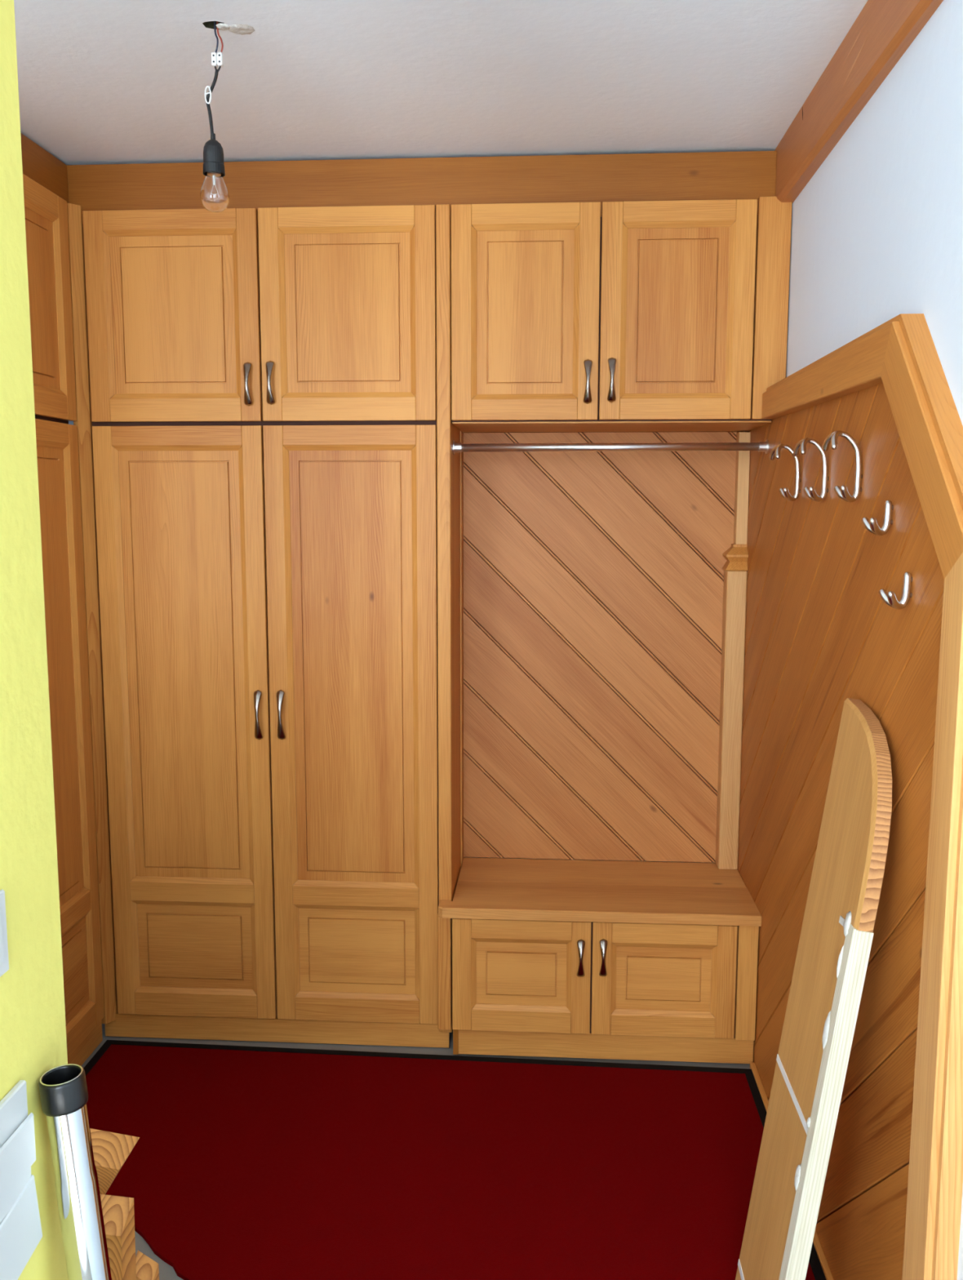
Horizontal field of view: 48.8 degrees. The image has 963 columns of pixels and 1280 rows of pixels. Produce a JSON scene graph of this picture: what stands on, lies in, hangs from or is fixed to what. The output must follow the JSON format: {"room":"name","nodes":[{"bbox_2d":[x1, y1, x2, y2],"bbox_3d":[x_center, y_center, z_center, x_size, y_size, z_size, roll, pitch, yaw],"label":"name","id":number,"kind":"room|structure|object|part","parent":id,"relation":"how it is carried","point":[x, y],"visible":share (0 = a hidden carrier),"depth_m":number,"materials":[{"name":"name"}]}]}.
{"room":"entrance hall","nodes":[
{"label":"entrance hall","id":0,"kind":"room"},
{"bbox_2d":[0,0,67,1279],"bbox_3d":[-0.514,0.204,0.879,0.186,2.400,0.316,1,7,4],"label":"wall","id":1,"kind":"structure","parent":0,"point":[33,1029],"depth_m":0.96,"materials":[{"name":"yellow paint"}]},
{"bbox_2d":[0,888,8,976],"bbox_3d":[-0.417,0.258,0.889,0.006,0.074,0.078,1,7,4],"label":"blank plate","id":2,"kind":"object","parent":1,"relation":"attached to","point":[4,964],"visible":1,"depth_m":0.92,"materials":[{"name":"grey plastic"}]},
{"bbox_2d":[0,1080,42,1279],"bbox_3d":[-0.414,0.486,0.935,0.011,0.173,0.092,1,7,4],"label":"light switch","id":3,"kind":"object","parent":1,"relation":"attached to","point":[20,1229],"visible":1,"depth_m":0.94,"materials":[{"name":"grey plastic"}]},
{"bbox_3d":[-0.416,0.451,0.925,0.007,0.100,0.081,1,7,4],"label":"frame","id":4,"kind":"part","parent":3,"relation":"part of","materials":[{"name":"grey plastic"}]},
{"bbox_2d":[68,420,713,862],"bbox_3d":[-0.775,-0.127,3.513,3.400,2.400,0.100,1,7,4],"label":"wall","id":5,"kind":"structure","parent":0,"point":[69,422],"depth_m":3.49,"materials":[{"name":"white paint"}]},
{"bbox_2d":[81,1023,750,1279],"bbox_3d":[-0.899,1.350,1.788,3.800,0.100,4.000,1,7,4],"label":"floor","id":6,"kind":"structure","parent":0,"point":[166,1272],"depth_m":2.97,"materials":[{"name":"grey"}]},
{"bbox_2d":[22,173,103,1066],"bbox_3d":[-1.382,0.064,2.428,0.628,2.290,0.945,1,7,4],"label":"wardrobe","id":7,"kind":"object","parent":6,"relation":"on","point":[46,217],"visible":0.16,"depth_m":2.76,"materials":[{"name":"brown wood"}]},
{"bbox_3d":[-1.089,-1.065,2.509,0.017,0.068,0.352,1,7,4],"label":"rail","id":8,"kind":"part","parent":7,"relation":"part of","materials":[{"name":"brown wood"}]},
{"bbox_3d":[-1.095,-0.824,2.540,0.011,0.547,0.448,1,7,4],"label":"door","id":9,"kind":"part","parent":7,"relation":"part of","materials":[{"name":"brown wood"}]},
{"bbox_2d":[20,133,68,203],"bbox_3d":[-1.126,-1.099,2.298,0.038,0.150,1.010,1,7,4],"label":"fascia","id":10,"kind":"object","parent":7,"relation":"attached to","point":[38,165],"visible":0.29,"depth_m":2.63,"materials":[{"name":"brown wood"}]},
{"bbox_3d":[-1.089,-0.584,2.569,0.017,0.073,0.352,1,7,4],"label":"rail","id":11,"kind":"part","parent":7,"relation":"part of","materials":[{"name":"brown wood"}]},
{"bbox_3d":[-1.089,-0.505,2.579,0.017,0.064,0.352,1,7,4],"label":"rail","id":12,"kind":"part","parent":7,"relation":"part of","materials":[{"name":"brown wood"}]},
{"bbox_3d":[-1.096,0.279,2.678,0.011,1.636,0.448,1,7,4],"label":"door","id":13,"kind":"part","parent":7,"relation":"part of","materials":[{"name":"brown wood"}]},
{"bbox_3d":[-1.091,0.733,2.735,0.017,0.081,0.352,1,7,4],"label":"rail","id":14,"kind":"part","parent":7,"relation":"part of","materials":[{"name":"brown wood"}]},
{"bbox_3d":[-1.094,0.894,2.756,0.006,0.247,0.330,1,7,4],"label":"panel","id":15,"kind":"part","parent":7,"relation":"part of","materials":[{"name":"brown wood"}]},
{"bbox_3d":[-1.091,1.055,2.776,0.017,0.081,0.352,1,7,4],"label":"rail","id":16,"kind":"part","parent":7,"relation":"part of","materials":[{"name":"brown wood"}]},
{"bbox_2d":[38,1063,111,1279],"bbox_3d":[-0.354,0.886,1.055,0.119,0.971,0.041,0,7,-2],"label":"tube","id":17,"kind":"object","parent":6,"relation":"on","point":[63,1089],"visible":1,"depth_m":0.99,"materials":[{"name":"silver metal"}]},
{"bbox_2d":[89,1128,139,1194],"bbox_3d":[-0.720,1.013,1.560,0.453,0.621,0.055,1,7,4],"label":"sawn timber","id":18,"kind":"object","parent":6,"relation":"on","point":[111,1150],"visible":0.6,"depth_m":1.51,"materials":[{"name":"brown wood"}]},
{"bbox_2d":[100,1194,136,1279],"bbox_3d":[-0.513,1.048,1.472,0.068,0.574,0.045,1,7,4],"label":"sawn timber","id":19,"kind":"object","parent":6,"relation":"on","point":[117,1211],"visible":0.6,"depth_m":1.44,"materials":[{"name":"brown wood"}]},
{"bbox_2d":[135,1250,159,1279],"bbox_3d":[-0.488,1.108,1.564,0.030,0.432,0.030,1,7,4],"label":"sawn timber","id":20,"kind":"object","parent":6,"relation":"on","point":[147,1268],"visible":0.75,"depth_m":1.54,"materials":[{"name":"brown wood"}]},
{"bbox_2d":[66,203,463,1048],"bbox_3d":[-0.560,-0.026,3.139,1.002,2.282,0.618,1,7,4],"label":"wardrobe","id":21,"kind":"object","parent":6,"relation":"on","point":[271,477],"visible":1,"depth_m":2.86,"materials":[{"name":"brown wood"}]},
{"bbox_3d":[-0.806,-1.079,2.748,0.352,0.063,0.017,1,7,4],"label":"rail","id":22,"kind":"part","parent":21,"relation":"part of","materials":[{"name":"brown wood"}]},
{"bbox_3d":[-0.806,-0.845,2.783,0.448,0.528,0.011,1,7,4],"label":"door","id":23,"kind":"part","parent":21,"relation":"part of","materials":[{"name":"brown wood"}]},
{"bbox_3d":[-0.806,-0.614,2.806,0.352,0.073,0.017,1,7,4],"label":"rail","id":24,"kind":"part","parent":21,"relation":"part of","materials":[{"name":"brown wood"}]},
{"bbox_3d":[-0.806,-0.534,2.816,0.352,0.064,0.017,1,7,4],"label":"rail","id":25,"kind":"part","parent":21,"relation":"part of","materials":[{"name":"brown wood"}]},
{"bbox_3d":[-0.807,0.249,2.921,0.448,1.636,0.011,1,7,4],"label":"door","id":26,"kind":"part","parent":21,"relation":"part of","materials":[{"name":"brown wood"}]},
{"bbox_3d":[-0.808,0.704,2.972,0.352,0.081,0.017,1,7,4],"label":"rail","id":27,"kind":"part","parent":21,"relation":"part of","materials":[{"name":"brown wood"}]},
{"bbox_3d":[-0.807,0.864,2.996,0.330,0.247,0.006,1,7,4],"label":"panel","id":28,"kind":"part","parent":21,"relation":"part of","materials":[{"name":"brown wood"}]},
{"bbox_3d":[-0.808,1.025,3.013,0.352,0.081,0.017,1,7,4],"label":"rail","id":29,"kind":"part","parent":21,"relation":"part of","materials":[{"name":"brown wood"}]},
{"bbox_3d":[-0.609,-0.667,2.764,0.022,0.112,0.029,1,7,4],"label":"handle","id":30,"kind":"part","parent":21,"relation":"part of","materials":[{"name":"silver metal"}]},
{"bbox_3d":[-0.605,0.204,2.874,0.022,0.138,0.029,1,7,4],"label":"handle","id":31,"kind":"part","parent":21,"relation":"part of","materials":[{"name":"silver metal"}]},
{"bbox_3d":[-0.550,-0.669,2.760,0.022,0.112,0.029,1,7,4],"label":"handle","id":32,"kind":"part","parent":21,"relation":"part of","materials":[{"name":"silver metal"}]},
{"bbox_3d":[-0.543,0.204,2.870,0.022,0.138,0.029,1,7,4],"label":"handle","id":33,"kind":"part","parent":21,"relation":"part of","materials":[{"name":"silver metal"}]},
{"bbox_3d":[-0.346,-1.074,2.718,0.352,0.063,0.017,1,7,4],"label":"rail","id":34,"kind":"part","parent":21,"relation":"part of","materials":[{"name":"brown wood"}]},
{"bbox_3d":[-0.346,-0.610,2.776,0.352,0.073,0.017,1,7,4],"label":"rail","id":35,"kind":"part","parent":21,"relation":"part of","materials":[{"name":"brown wood"}]},
{"bbox_3d":[-0.346,-0.530,2.787,0.352,0.064,0.017,1,7,4],"label":"rail","id":36,"kind":"part","parent":21,"relation":"part of","materials":[{"name":"brown wood"}]},
{"bbox_3d":[-0.345,-0.840,2.753,0.448,0.528,0.011,1,7,4],"label":"door","id":37,"kind":"part","parent":21,"relation":"part of","materials":[{"name":"brown wood"}]},
{"bbox_3d":[-0.347,0.253,2.891,0.448,1.636,0.011,1,7,4],"label":"door","id":38,"kind":"part","parent":21,"relation":"part of","materials":[{"name":"brown wood"}]},
{"bbox_3d":[-0.347,0.708,2.942,0.352,0.081,0.017,1,7,4],"label":"rail","id":39,"kind":"part","parent":21,"relation":"part of","materials":[{"name":"brown wood"}]},
{"bbox_3d":[-0.347,0.868,2.966,0.330,0.247,0.006,1,7,4],"label":"panel","id":40,"kind":"part","parent":21,"relation":"part of","materials":[{"name":"brown wood"}]},
{"bbox_3d":[-0.348,1.029,2.983,0.352,0.081,0.017,1,7,4],"label":"rail","id":41,"kind":"part","parent":21,"relation":"part of","materials":[{"name":"brown wood"}]},
{"bbox_2d":[66,151,777,225],"bbox_3d":[-0.170,-1.151,2.722,1.814,0.150,0.033,1,7,4],"label":"fascia","id":42,"kind":"object","parent":21,"relation":"attached to","point":[744,175],"visible":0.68,"depth_m":2.70,"materials":[{"name":"brown wood"}]},
{"bbox_3d":[-0.089,-0.022,2.976,0.036,2.217,0.300,1,7,4],"label":"panel","id":43,"kind":"part","parent":21,"relation":"part of","materials":[{"name":"brown wood"}]},
{"bbox_2d":[83,1040,826,1279],"bbox_3d":[-0.217,1.246,2.175,1.797,0.010,1.580,1,7,4],"label":"floor mat","id":44,"kind":"object","parent":6,"relation":"on","point":[245,1162],"visible":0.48,"depth_m":2.45,"materials":[{"name":"red carpet"}]},
{"bbox_2d":[735,697,893,1279],"bbox_3d":[0.577,0.702,1.851,0.190,1.172,0.284,1,7,4],"label":"leaning board","id":45,"kind":"object","parent":44,"relation":"on","point":[837,936],"visible":1,"depth_m":1.79,"materials":[{"name":"brown wood"}]},
{"bbox_2d":[437,857,761,1063],"bbox_3d":[0.322,0.915,3.061,0.862,0.434,0.433,1,7,4],"label":"storage bench","id":46,"kind":"object","parent":6,"relation":"on","point":[565,958],"visible":1,"depth_m":2.89,"materials":[{"name":"brown wood"}]},
{"bbox_3d":[0.108,1.034,2.908,0.272,0.073,0.017,1,7,4],"label":"rail","id":47,"kind":"part","parent":46,"relation":"part of","materials":[{"name":"brown wood"}]},
{"bbox_3d":[0.109,0.912,2.899,0.368,0.310,0.011,1,7,4],"label":"door","id":48,"kind":"part","parent":46,"relation":"part of","materials":[{"name":"brown wood"}]},
{"bbox_3d":[0.108,0.788,2.877,0.272,0.067,0.017,1,7,4],"label":"rail","id":49,"kind":"part","parent":46,"relation":"part of","materials":[{"name":"brown wood"}]},
{"bbox_3d":[0.267,0.858,2.853,0.022,0.106,0.029,1,7,4],"label":"handle","id":50,"kind":"part","parent":46,"relation":"part of","materials":[{"name":"silver metal"}]},
{"bbox_2d":[462,431,738,862],"bbox_3d":[0.357,0.033,3.176,0.824,1.286,0.020,1,7,4],"label":"panelling","id":51,"kind":"object","parent":46,"relation":"on","point":[593,581],"visible":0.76,"depth_m":3.17,"materials":[{"name":"brown wood"}]},
{"bbox_3d":[0.327,0.855,2.849,0.022,0.106,0.029,1,7,4],"label":"handle","id":52,"kind":"part","parent":46,"relation":"part of","materials":[{"name":"silver metal"}]},
{"bbox_3d":[0.491,1.039,2.884,0.280,0.071,0.017,1,7,4],"label":"rail","id":53,"kind":"part","parent":46,"relation":"part of","materials":[{"name":"brown wood"}]},
{"bbox_3d":[0.492,0.916,2.874,0.376,0.310,0.011,1,7,4],"label":"door","id":54,"kind":"part","parent":46,"relation":"part of","materials":[{"name":"brown wood"}]},
{"bbox_3d":[0.491,0.793,2.853,0.280,0.069,0.017,1,7,4],"label":"rail","id":55,"kind":"part","parent":46,"relation":"part of","materials":[{"name":"brown wood"}]},
{"bbox_2d":[715,431,751,870],"bbox_3d":[0.734,0.044,3.108,0.063,1.283,0.067,1,7,4],"label":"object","id":56,"kind":"object","parent":46,"relation":"on","point":[735,573],"visible":1,"depth_m":3.09,"materials":[{"name":"brown wood"}]},
{"bbox_2d":[13,0,868,164],"bbox_3d":[-0.954,-1.020,0.610,3.800,0.104,5.750,1,7,4],"label":"ceiling","id":57,"kind":"structure","parent":0,"point":[100,82],"depth_m":2.20,"materials":[{"name":"white paint"}]},
{"bbox_2d":[200,21,229,212],"bbox_3d":[-0.507,-0.997,2.000,0.054,0.366,0.054,1,7,4],"label":"pendant bulb","id":58,"kind":"object","parent":57,"relation":"hanging from","point":[214,193],"visible":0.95,"depth_m":2.00,"materials":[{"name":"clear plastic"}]},
{"bbox_2d":[203,133,225,177],"bbox_3d":[-0.507,-0.919,2.010,0.041,0.074,0.041,1,7,4],"label":"socket","id":59,"kind":"object","parent":58,"relation":"attached to","point":[213,153],"depth_m":2.00,"materials":[{"name":"black plastic"}]},
{"bbox_3d":[-0.507,-0.853,2.019,0.054,0.075,0.054,1,7,4],"label":"bulb","id":60,"kind":"part","parent":58,"relation":"part of","materials":[{"name":"clear glass"}]},
{"bbox_2d":[786,0,962,1279],"bbox_3d":[0.676,0.233,0.661,0.232,2.400,5.750,1,7,4],"label":"wall","id":61,"kind":"structure","parent":0,"point":[877,233],"depth_m":1.80,"materials":[{"name":"white paint"}]},
{"bbox_2d":[451,195,792,432],"bbox_3d":[0.361,-0.862,2.933,0.852,0.550,0.538,1,7,4],"label":"upper cabinet","id":62,"kind":"object","parent":61,"relation":"attached to","point":[640,316],"visible":1,"depth_m":2.70,"materials":[{"name":"brown wood"}]},
{"bbox_3d":[0.111,-0.602,2.747,0.273,0.066,0.017,1,7,4],"label":"rail","id":63,"kind":"part","parent":62,"relation":"part of","materials":[{"name":"brown wood"}]},
{"bbox_3d":[0.112,-1.070,2.688,0.273,0.063,0.017,1,7,4],"label":"rail","id":64,"kind":"part","parent":62,"relation":"part of","materials":[{"name":"brown wood"}]},
{"bbox_3d":[0.112,-0.836,2.724,0.369,0.528,0.011,1,7,4],"label":"door","id":65,"kind":"part","parent":62,"relation":"part of","materials":[{"name":"brown wood"}]},
{"bbox_3d":[0.271,-0.659,2.708,0.022,0.112,0.029,1,7,4],"label":"handle","id":66,"kind":"part","parent":62,"relation":"part of","materials":[{"name":"silver metal"}]},
{"bbox_3d":[0.332,-0.663,2.703,0.022,0.112,0.029,1,7,4],"label":"handle","id":67,"kind":"part","parent":62,"relation":"part of","materials":[{"name":"silver metal"}]},
{"bbox_3d":[0.495,-0.599,2.723,0.280,0.066,0.017,1,7,4],"label":"rail","id":68,"kind":"part","parent":62,"relation":"part of","materials":[{"name":"brown wood"}]},
{"bbox_3d":[0.496,-0.833,2.699,0.376,0.528,0.011,1,7,4],"label":"door","id":69,"kind":"part","parent":62,"relation":"part of","materials":[{"name":"brown wood"}]},
{"bbox_3d":[0.495,-1.067,2.664,0.280,0.063,0.017,1,7,4],"label":"rail","id":70,"kind":"part","parent":62,"relation":"part of","materials":[{"name":"brown wood"}]},
{"bbox_2d":[737,313,962,1279],"bbox_3d":[0.711,0.324,2.295,0.065,1.812,1.772,1,7,4],"label":"wainscot","id":71,"kind":"structure","parent":61,"relation":"attached to","point":[820,633],"depth_m":1.82,"materials":[{"name":"brown wood"}]},
{"bbox_2d":[453,440,768,454],"bbox_3d":[0.337,-0.510,2.811,0.827,0.037,0.037,1,7,4],"label":"rail","id":72,"kind":"object","parent":71,"relation":"attached to","point":[762,446],"visible":1,"depth_m":2.80,"materials":[{"name":"silver metal"}]},
{"bbox_2d":[769,443,801,501],"bbox_3d":[0.692,-0.380,2.410,0.066,0.129,0.076,1,7,4],"label":"coat hook","id":73,"kind":"object","parent":71,"relation":"attached to","point":[775,452],"visible":0.99,"depth_m":2.40,"materials":[{"name":"silver metal"}]},
{"bbox_2d":[793,437,829,502],"bbox_3d":[0.676,-0.348,2.171,0.066,0.129,0.076,1,7,4],"label":"coat hook","id":74,"kind":"object","parent":71,"relation":"attached to","point":[801,447],"visible":0.98,"depth_m":2.17,"materials":[{"name":"silver metal"}]},
{"bbox_3d":[0.711,-0.529,2.179,0.065,0.090,1.041,1,7,4],"label":"cap rail","id":75,"kind":"part","parent":71,"relation":"part of","materials":[{"name":"brown wood"}]},
{"bbox_2d":[822,430,862,502],"bbox_3d":[0.661,-0.316,1.936,0.066,0.129,0.076,1,7,4],"label":"coat hook","id":76,"kind":"object","parent":71,"relation":"attached to","point":[842,492],"visible":1,"depth_m":1.93,"materials":[{"name":"silver metal"}]},
{"bbox_2d":[862,499,893,535],"bbox_3d":[0.660,-0.203,1.763,0.044,0.059,0.054,1,7,4],"label":"coat hook","id":77,"kind":"object","parent":71,"relation":"attached to","point":[871,525],"visible":1,"depth_m":1.76,"materials":[{"name":"silver metal"}]},
{"bbox_2d":[879,571,913,609],"bbox_3d":[0.652,-0.077,1.666,0.044,0.059,0.054,1,7,4],"label":"coat hook","id":78,"kind":"object","parent":71,"relation":"attached to","point":[890,598],"visible":1,"depth_m":1.66,"materials":[{"name":"silver metal"}]},
{"bbox_3d":[0.659,-0.293,1.534,0.049,0.397,0.412,1,7,4],"label":"sloping rail","id":79,"kind":"part","parent":71,"relation":"part of","materials":[{"name":"brown wood"}]},
{"bbox_3d":[0.646,0.598,1.490,0.044,1.470,0.102,1,7,4],"label":"post","id":80,"kind":"part","parent":71,"relation":"part of","materials":[{"name":"brown wood"}]},
{"bbox_2d":[774,0,943,203],"bbox_3d":[0.694,-0.989,1.314,0.106,0.138,2.750,1,7,4],"label":"beam","id":81,"kind":"structure","parent":61,"relation":"attached to","point":[884,30],"depth_m":2.02,"materials":[{"name":"brown wood"}]}
]}

